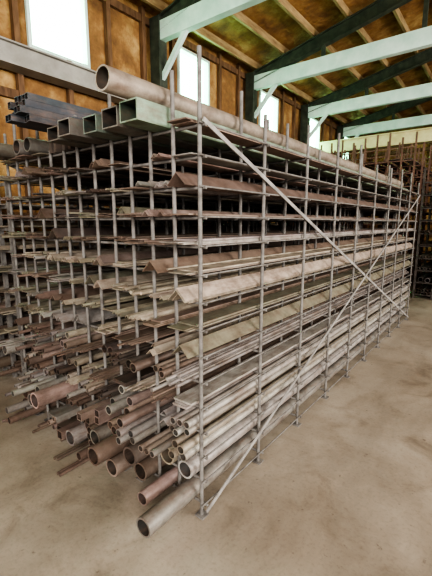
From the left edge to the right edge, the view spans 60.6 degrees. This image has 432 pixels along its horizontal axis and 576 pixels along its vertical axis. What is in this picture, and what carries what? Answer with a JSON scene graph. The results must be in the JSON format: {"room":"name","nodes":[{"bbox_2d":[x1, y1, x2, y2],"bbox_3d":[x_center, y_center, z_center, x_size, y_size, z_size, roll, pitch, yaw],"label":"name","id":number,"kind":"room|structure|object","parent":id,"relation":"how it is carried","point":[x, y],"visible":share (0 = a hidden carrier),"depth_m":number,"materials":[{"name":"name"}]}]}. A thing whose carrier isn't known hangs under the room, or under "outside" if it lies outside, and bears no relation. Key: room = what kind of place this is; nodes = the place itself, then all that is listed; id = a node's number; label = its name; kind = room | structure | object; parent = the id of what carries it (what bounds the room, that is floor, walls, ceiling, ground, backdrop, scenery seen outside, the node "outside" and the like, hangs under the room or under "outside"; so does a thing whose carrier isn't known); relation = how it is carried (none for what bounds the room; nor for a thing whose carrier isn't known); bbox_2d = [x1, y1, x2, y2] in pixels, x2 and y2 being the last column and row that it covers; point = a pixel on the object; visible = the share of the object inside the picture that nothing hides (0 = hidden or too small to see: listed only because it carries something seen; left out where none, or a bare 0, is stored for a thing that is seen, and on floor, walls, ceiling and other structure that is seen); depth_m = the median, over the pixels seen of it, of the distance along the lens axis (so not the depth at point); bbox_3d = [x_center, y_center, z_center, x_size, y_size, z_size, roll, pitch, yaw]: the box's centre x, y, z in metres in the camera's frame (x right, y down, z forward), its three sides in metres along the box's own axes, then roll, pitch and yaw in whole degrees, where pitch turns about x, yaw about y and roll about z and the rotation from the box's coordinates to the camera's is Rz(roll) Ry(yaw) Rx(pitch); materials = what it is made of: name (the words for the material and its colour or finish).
{"room":"warehouse","nodes":[
{"label":"warehouse","id":0,"kind":"room"},
{"bbox_2d":[0,0,359,322],"bbox_3d":[-0.347,-2.696,8.759,0.200,5.700,23.000,8,12,37],"label":"wall","id":1,"kind":"structure","parent":0,"point":[124,30],"depth_m":6.32,"materials":[{"name":"brown wood"}]},
{"bbox_2d":[29,0,81,62],"bbox_3d":[-2.501,-4.093,5.714,0.020,1.100,1.000,8,12,37],"label":"pane","id":2,"kind":"object","parent":1,"relation":"attached to","point":[55,24],"visible":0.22,"depth_m":5.76,"materials":[{"name":"white glass"}]},
{"bbox_2d":[24,0,90,68],"bbox_3d":[-2.433,-4.084,5.662,0.150,1.100,1.000,8,12,37],"label":"frame","id":3,"kind":"object","parent":1,"relation":"attached to","point":[83,13],"visible":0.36,"depth_m":5.95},
{"bbox_2d":[0,0,362,274],"bbox_3d":[-0.233,-2.631,8.680,0.090,5.600,23.000,8,12,37],"label":"trim","id":4,"kind":"structure","parent":1,"relation":"attached to","point":[139,16],"depth_m":6.80,"materials":[{"name":"brown wood"}]},
{"bbox_2d":[180,53,202,102],"bbox_3d":[-0.582,-4.519,8.150,0.020,1.100,1.020,8,12,37],"label":"pane","id":5,"kind":"object","parent":1,"relation":"attached to","point":[188,66],"visible":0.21,"depth_m":8.11,"materials":[{"name":"white glass"}]},
{"bbox_2d":[177,47,209,105],"bbox_3d":[-0.515,-4.510,8.099,0.150,1.100,1.020,8,12,37],"label":"frame","id":6,"kind":"object","parent":1,"relation":"attached to","point":[206,64],"visible":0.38,"depth_m":8.34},
{"bbox_2d":[261,95,272,130],"bbox_3d":[1.401,-4.958,10.668,0.020,1.100,1.030,8,12,37],"label":"pane","id":7,"kind":"object","parent":1,"relation":"attached to","point":[267,109],"visible":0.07,"depth_m":10.78,"materials":[{"name":"white glass"}]},
{"bbox_2d":[258,90,278,132],"bbox_3d":[1.468,-4.949,10.617,0.150,1.100,1.030,8,12,37],"label":"frame","id":8,"kind":"object","parent":1,"relation":"attached to","point":[275,100],"visible":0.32,"depth_m":10.89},
{"bbox_2d":[310,121,315,146],"bbox_3d":[3.322,-5.384,13.108,0.020,1.100,1.000,8,12,37],"label":"pane","id":9,"kind":"object","parent":1,"relation":"attached to","point":[312,139],"visible":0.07,"depth_m":13.25,"materials":[{"name":"white glass"}]},
{"bbox_2d":[310,118,319,148],"bbox_3d":[3.389,-5.375,13.057,0.150,1.100,1.000,8,12,37],"label":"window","id":10,"kind":"structure","parent":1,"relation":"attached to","point":[317,132],"depth_m":13.39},
{"bbox_2d":[0,264,431,575],"bbox_3d":[5.838,0.964,4.656,15.700,0.100,23.200,8,12,37],"label":"floor","id":11,"kind":"structure","parent":0,"point":[347,490],"depth_m":2.31,"materials":[{"name":"concrete"}]},
{"bbox_2d":[0,182,277,381],"bbox_3d":[-0.734,-0.528,6.519,1.290,2.200,5.990,8,12,37],"label":"storage rack","id":12,"kind":"object","parent":11,"relation":"on","point":[7,206],"visible":0.04,"depth_m":3.97,"materials":[{"name":"metal"}]},
{"bbox_2d":[0,203,277,376],"bbox_3d":[-0.836,-0.420,6.407,1.205,1.820,6.914,8,12,37],"label":"stock","id":13,"kind":"object","parent":12,"relation":"on","point":[5,361],"visible":0.02,"depth_m":4.24,"materials":[{"name":"metal"}]},
{"bbox_2d":[149,0,265,222],"bbox_3d":[4.875,-2.349,2.652,15.357,7.116,0.200,8,12,37],"label":"roof truss","id":14,"kind":"object","parent":11,"relation":"on","point":[181,17],"visible":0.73,"depth_m":6.57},
{"bbox_2d":[3,45,419,520],"bbox_3d":[0.836,-0.400,4.821,2.172,2.530,5.757,8,12,37],"label":"storage rack","id":15,"kind":"object","parent":11,"relation":"on","point":[265,222],"visible":0.55,"depth_m":2.70,"materials":[{"name":"grey metal"}]},
{"bbox_2d":[57,398,121,439],"bbox_3d":[0.802,0.572,4.982,0.632,0.401,6.148,8,12,37],"label":"stock","id":16,"kind":"object","parent":15,"relation":"in","point":[96,413],"visible":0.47,"depth_m":2.50,"materials":[{"name":"metal"}]},
{"bbox_2d":[47,125,148,159],"bbox_3d":[0.818,-1.323,4.499,0.120,0.080,5.864,8,12,37],"label":"tube","id":17,"kind":"object","parent":15,"relation":"on","point":[52,132],"visible":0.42,"depth_m":2.33,"materials":[{"name":"grey metal"}]},
{"bbox_2d":[57,117,170,154],"bbox_3d":[1.016,-1.322,4.469,0.120,0.090,6.119,8,12,37],"label":"tube","id":18,"kind":"object","parent":15,"relation":"on","point":[68,128],"visible":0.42,"depth_m":2.15,"materials":[{"name":"grey metal"}]},
{"bbox_2d":[5,92,338,194],"bbox_3d":[0.603,-1.458,4.654,0.270,0.293,6.119,8,12,37],"label":"bundle","id":19,"kind":"object","parent":15,"relation":"on","point":[32,111],"visible":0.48,"depth_m":2.40,"materials":[{"name":"metal"}]},
{"bbox_2d":[0,166,408,476],"bbox_3d":[0.800,-0.177,4.845,2.043,2.082,6.303,8,12,37],"label":"stock","id":20,"kind":"object","parent":15,"relation":"on","point":[225,359],"visible":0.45,"depth_m":2.71,"materials":[{"name":"metal"}]},
{"bbox_2d":[5,246,410,538],"bbox_3d":[0.800,0.081,4.868,2.068,1.408,6.338,8,12,37],"label":"stock","id":21,"kind":"object","parent":15,"relation":"in","point":[127,440],"visible":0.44,"depth_m":2.54,"materials":[{"name":"metal"}]},
{"bbox_2d":[0,117,415,409],"bbox_3d":[0.869,-0.584,4.838,2.069,1.522,6.118,8,12,37],"label":"stock","id":22,"kind":"object","parent":15,"relation":"on","point":[218,311],"visible":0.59,"depth_m":2.60,"materials":[{"name":"metal"}]},
{"bbox_2d":[0,137,88,164],"bbox_3d":[0.209,-1.433,4.992,0.630,0.110,5.918,8,12,37],"label":"pipes","id":23,"kind":"object","parent":22,"relation":"on","point":[28,146],"visible":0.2,"depth_m":2.70,"materials":[{"name":"grey metal"}]},
{"bbox_2d":[14,153,414,425],"bbox_3d":[0.865,-0.307,4.866,2.038,1.872,6.152,8,12,37],"label":"stock","id":24,"kind":"object","parent":15,"relation":"on","point":[215,337],"visible":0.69,"depth_m":2.70,"materials":[{"name":"metal"}]},
{"bbox_2d":[83,113,373,192],"bbox_3d":[1.057,-1.282,4.239,0.120,0.090,5.701,8,12,37],"label":"tube","id":25,"kind":"object","parent":15,"relation":"on","point":[92,124],"visible":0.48,"depth_m":2.11,"materials":[{"name":"grey metal"}]},
{"bbox_2d":[101,105,393,194],"bbox_3d":[1.338,-1.300,4.314,0.130,0.100,6.167,8,12,37],"label":"tube","id":26,"kind":"object","parent":15,"relation":"on","point":[110,116],"visible":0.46,"depth_m":2.25,"materials":[{"name":"grey metal"}]},
{"bbox_2d":[119,97,407,194],"bbox_3d":[1.455,-1.277,4.181,0.130,0.100,6.137,8,12,37],"label":"tube","id":27,"kind":"object","parent":15,"relation":"on","point":[136,112],"visible":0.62,"depth_m":2.00,"materials":[{"name":"grey metal"}]},
{"bbox_2d":[95,64,403,186],"bbox_3d":[1.314,-1.351,3.983,0.110,0.110,5.957,8,12,37],"label":"pipe","id":28,"kind":"object","parent":27,"relation":"on","point":[108,79],"visible":0.78,"depth_m":2.07,"materials":[{"name":"grey metal"}]},
{"bbox_2d":[245,0,431,222],"bbox_3d":[6.867,-2.791,5.182,15.357,7.116,0.200,8,12,37],"label":"roof truss","id":29,"kind":"object","parent":11,"relation":"on","point":[283,69],"visible":0.8,"depth_m":8.08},
{"bbox_2d":[300,47,431,224],"bbox_3d":[8.858,-3.232,7.711,15.357,7.116,0.200,8,12,37],"label":"roof truss","id":30,"kind":"object","parent":11,"relation":"on","point":[330,104],"visible":0.78,"depth_m":10.73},
{"bbox_2d":[318,131,431,283],"bbox_3d":[5.312,-2.375,11.874,2.490,3.996,4.340,8,12,37],"label":"storage rack","id":31,"kind":"object","parent":11,"relation":"on","point":[387,156],"visible":0.35,"depth_m":10.46,"materials":[{"name":"red metal"}]},
{"bbox_2d":[318,158,431,279],"bbox_3d":[5.349,-2.110,11.969,2.404,3.238,4.820,8,12,37],"label":"stock","id":32,"kind":"object","parent":31,"relation":"in","point":[409,162],"visible":0.09,"depth_m":10.65,"materials":[{"name":"metal"}]},
{"bbox_2d":[332,97,431,222],"bbox_3d":[10.850,-3.674,10.241,15.357,7.116,0.200,8,12,37],"label":"roof truss","id":33,"kind":"object","parent":11,"relation":"on","point":[364,125],"visible":0.62,"depth_m":13.43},
{"bbox_2d":[412,169,431,299],"bbox_3d":[7.433,-1.252,8.344,4.540,2.998,3.540,8,12,37],"label":"storage rack","id":34,"kind":"object","parent":11,"relation":"on","point":[424,175],"visible":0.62,"depth_m":8.37,"materials":[{"name":"metal"}]},
{"bbox_2d":[415,193,431,294],"bbox_3d":[7.468,-1.015,8.433,4.453,2.296,4.022,8,12,37],"label":"stock","id":35,"kind":"object","parent":34,"relation":"in","point":[425,289],"visible":1,"depth_m":8.49,"materials":[{"name":"brown metal"}]},
{"bbox_2d":[128,0,431,136],"bbox_3d":[5.838,-5.474,3.532,15.700,1.858,23.200,8,12,37],"label":"ceiling","id":36,"kind":"structure","parent":0,"point":[321,14],"depth_m":8.59,"materials":[{"name":"wood"}]},
{"bbox_2d":[142,0,431,135],"bbox_3d":[5.638,-5.382,3.577,14.310,1.739,23.000,8,12,37],"label":"trim","id":37,"kind":"structure","parent":36,"relation":"attached to","point":[159,5],"depth_m":8.43,"materials":[{"name":"brown wood"}]},
{"bbox_2d":[363,113,431,262],"bbox_3d":[12.886,-4.240,12.972,15.700,7.294,0.200,8,12,37],"label":"wall","id":38,"kind":"structure","parent":0,"point":[426,153],"depth_m":16.13,"materials":[{"name":"brown wood"}]},
{"bbox_2d":[363,143,431,247],"bbox_3d":[12.873,-3.375,12.940,15.500,5.600,0.100,8,12,37],"label":"trim","id":39,"kind":"structure","parent":38,"relation":"attached to","point":[371,154],"depth_m":16.17,"materials":[{"name":"brown wood"}]},
{"bbox_3d":[0.891,-1.466,-2.408,15.357,7.116,0.200,8,12,37],"label":"roof truss","id":40,"kind":"object","parent":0,"visible":0},
{"bbox_2d":[0,36,126,103],"bbox_3d":[-0.091,-3.721,8.378,0.270,0.290,23.000,8,12,37],"label":"beam","id":41,"kind":"structure","parent":40,"relation":"attached to","point":[17,57],"depth_m":5.32,"materials":[{"name":"grey metal"}]},
{"bbox_2d":[319,127,431,154],"bbox_3d":[9.854,-4.201,8.846,15.300,0.485,1.050,8,12,37],"label":"girder","id":42,"kind":"object","parent":41,"relation":"on","point":[424,134],"visible":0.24,"depth_m":12.05,"materials":[{"name":"beige metal"}]}
]}

